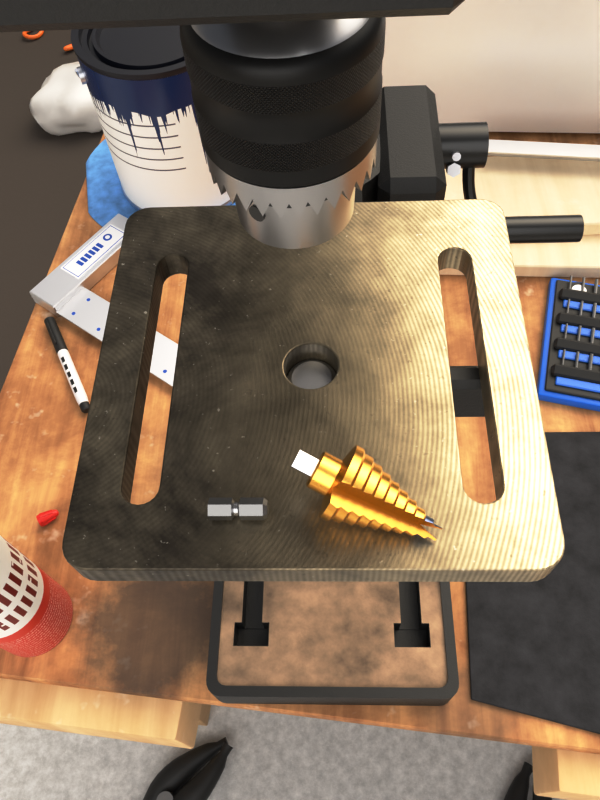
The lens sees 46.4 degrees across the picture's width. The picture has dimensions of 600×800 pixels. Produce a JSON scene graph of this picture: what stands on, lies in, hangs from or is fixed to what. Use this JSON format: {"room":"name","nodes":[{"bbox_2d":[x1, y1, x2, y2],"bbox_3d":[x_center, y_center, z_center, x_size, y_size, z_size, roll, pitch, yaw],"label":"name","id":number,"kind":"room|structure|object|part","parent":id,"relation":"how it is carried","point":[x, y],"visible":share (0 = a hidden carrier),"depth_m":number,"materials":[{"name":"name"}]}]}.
{"room":"workshop","nodes":[
{"label":"workshop","id":0,"kind":"room"},
{"bbox_2d":[0,30,565,799],"bbox_3d":[0.081,0.240,1.696,9.000,0.100,9.000,-1,59,3],"label":"floor","id":1,"kind":"structure","parent":0,"point":[273,756],"depth_m":1.39,"materials":[{"name":"concrete"}]},
{"bbox_2d":[22,31,72,50],"bbox_3d":[-0.936,-1.410,2.666,0.437,0.030,0.171,25,64,17],"label":"cable","id":2,"kind":"object","parent":1,"relation":"on","point":[24,33],"visible":0.3,"depth_m":2.65,"materials":[{"name":"orange plastic"}]},
{"bbox_2d":[29,62,101,135],"bbox_3d":[-0.691,-1.066,2.376,0.476,0.148,0.315,-31,62,-15],"label":"plastic bag","id":3,"kind":"object","parent":1,"relation":"on","point":[62,105],"visible":0.33,"depth_m":2.30,"materials":[{"name":"white plastic"}]},
{"bbox_2d":[143,737,232,799],"bbox_3d":[-0.230,0.737,1.317,0.251,0.069,0.104,-39,64,-18],"label":"clamp","id":4,"kind":"object","parent":1,"relation":"on","point":[170,783],"visible":1,"depth_m":1.32,"materials":[{"name":"black plastic"}]},
{"bbox_2d":[0,132,599,799],"bbox_3d":[0.532,-0.017,1.240,2.200,0.900,1.331,5,60,6],"label":"workbench","id":5,"kind":"object","parent":1,"relation":"on","point":[130,664],"visible":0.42,"depth_m":0.64,"materials":[{"name":"brown wood"}]},
{"bbox_2d":[0,535,72,656],"bbox_3d":[-0.243,0.140,0.536,0.068,0.223,0.068,-18,60,-7],"label":"bottle","id":6,"kind":"object","parent":5,"relation":"on","point":[36,612],"visible":1,"depth_m":0.56,"materials":[{"name":"red plastic"}]},
{"bbox_2d":[36,510,58,526],"bbox_3d":[-0.242,0.112,0.674,0.020,0.014,0.014,-27,61,-12],"label":"nut","id":7,"kind":"object","parent":5,"relation":"on","point":[44,518],"visible":1,"depth_m":0.67,"materials":[{"name":"red plastic"}]},
{"bbox_2d":[44,317,89,412],"bbox_3d":[-0.255,-0.041,0.766,0.013,0.015,0.137,-25,61,-11],"label":"marker pen","id":8,"kind":"object","parent":5,"relation":"on","point":[61,349],"visible":0.94,"depth_m":0.76,"materials":[{"name":"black plastic"}]},
{"bbox_2d":[29,214,177,386],"bbox_3d":[-0.167,-0.113,0.800,0.250,0.021,0.150,31,66,20],"label":"square","id":9,"kind":"object","parent":5,"relation":"on","point":[65,292],"visible":0.73,"depth_m":0.81,"materials":[{"name":"silver metal"}]},
{"bbox_2d":[86,139,235,226],"bbox_3d":[-0.164,-0.301,0.923,0.235,0.002,0.235,-11,59,-3],"label":"towel","id":10,"kind":"object","parent":5,"relation":"on","point":[106,198],"visible":0.21,"depth_m":0.91,"materials":[{"name":"blue fabric"}]},
{"bbox_2d":[71,25,231,209],"bbox_3d":[-0.157,-0.356,0.836,0.185,0.200,0.193,-19,60,-8],"label":"paint can","id":11,"kind":"object","parent":10,"relation":"on","point":[137,79],"visible":0.49,"depth_m":0.76,"materials":[{"name":"silver metal"}]},
{"bbox_2d":[0,0,583,705],"bbox_3d":[0.035,-0.172,0.320,0.253,0.884,0.475,-1,59,3],"label":"press","id":12,"kind":"object","parent":5,"relation":"on","point":[313,322],"visible":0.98,"depth_m":0.28,"materials":[{"name":"metal"}]},
{"bbox_2d":[208,497,267,519],"bbox_3d":[-0.022,0.039,0.253,0.021,0.008,0.007,-1,59,3],"label":"adapter","id":13,"kind":"object","parent":12,"relation":"on","point":[247,508],"visible":1,"depth_m":0.25,"materials":[{"name":"silver metal"}]},
{"bbox_2d":[291,445,441,539],"bbox_3d":[0.021,0.034,0.242,0.054,0.028,0.028,38,68,22],"label":"bit","id":14,"kind":"object","parent":12,"relation":"on","point":[355,489],"visible":1,"depth_m":0.24,"materials":[{"name":"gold metal"}]},
{"bbox_3d":[0.123,-0.128,0.411,0.088,0.060,0.049,-1,59,3],"label":"table lock handle","id":15,"kind":"part","parent":12,"relation":"part of","materials":[{"name":"black metal"}]},
{"bbox_3d":[0.512,0.016,1.233,2.285,0.880,1.486,-1,59,3],"label":"lumber frame","id":16,"kind":"part","parent":5,"relation":"part of","materials":[{"name":"brown wood"}]},
{"bbox_2d":[382,0,599,132],"bbox_3d":[0.466,-0.587,0.912,0.860,0.250,0.430,3,59,5],"label":"wall","id":17,"kind":"structure","parent":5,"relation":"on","point":[507,65],"depth_m":0.84,"materials":[{"name":"white paint"}]},
{"bbox_2d":[439,234,599,277],"bbox_3d":[0.426,-0.205,0.822,0.620,0.019,0.150,2,59,5],"label":"plank","id":18,"kind":"object","parent":5,"relation":"on","point":[582,258],"visible":0.02,"depth_m":0.80,"materials":[{"name":"beige wood"}]},
{"bbox_2d":[444,156,599,234],"bbox_3d":[0.430,-0.249,0.825,0.550,0.019,0.120,-2,59,2],"label":"plank","id":19,"kind":"object","parent":18,"relation":"on","point":[521,186],"visible":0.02,"depth_m":0.82,"materials":[{"name":"beige wood"}]},
{"bbox_2d":[488,139,599,160],"bbox_3d":[0.428,-0.278,0.819,0.420,0.022,0.022,5,60,7],"label":"bar","id":20,"kind":"object","parent":19,"relation":"on","point":[508,148],"visible":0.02,"depth_m":0.83,"materials":[{"name":"white"}]},
{"bbox_2d":[465,432,599,733],"bbox_3d":[0.298,0.158,0.621,0.312,0.004,0.293,-1,59,3],"label":"mat","id":21,"kind":"object","parent":5,"relation":"on","point":[534,647],"visible":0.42,"depth_m":0.60,"materials":[{"name":"black rubber"}]},
{"bbox_2d":[537,275,599,411],"bbox_3d":[0.320,-0.061,0.738,0.120,0.025,0.160,12,60,10],"label":"case","id":22,"kind":"object","parent":5,"relation":"on","point":[569,367],"visible":0.98,"depth_m":0.73,"materials":[{"name":"blue plastic"}]},
{"bbox_2d":[504,761,551,799],"bbox_3d":[0.404,0.785,1.251,0.104,0.069,0.251,12,60,10],"label":"clamp","id":23,"kind":"object","parent":1,"relation":"on","point":[518,789],"visible":0.65,"depth_m":1.29,"materials":[{"name":"black plastic"}]}
]}

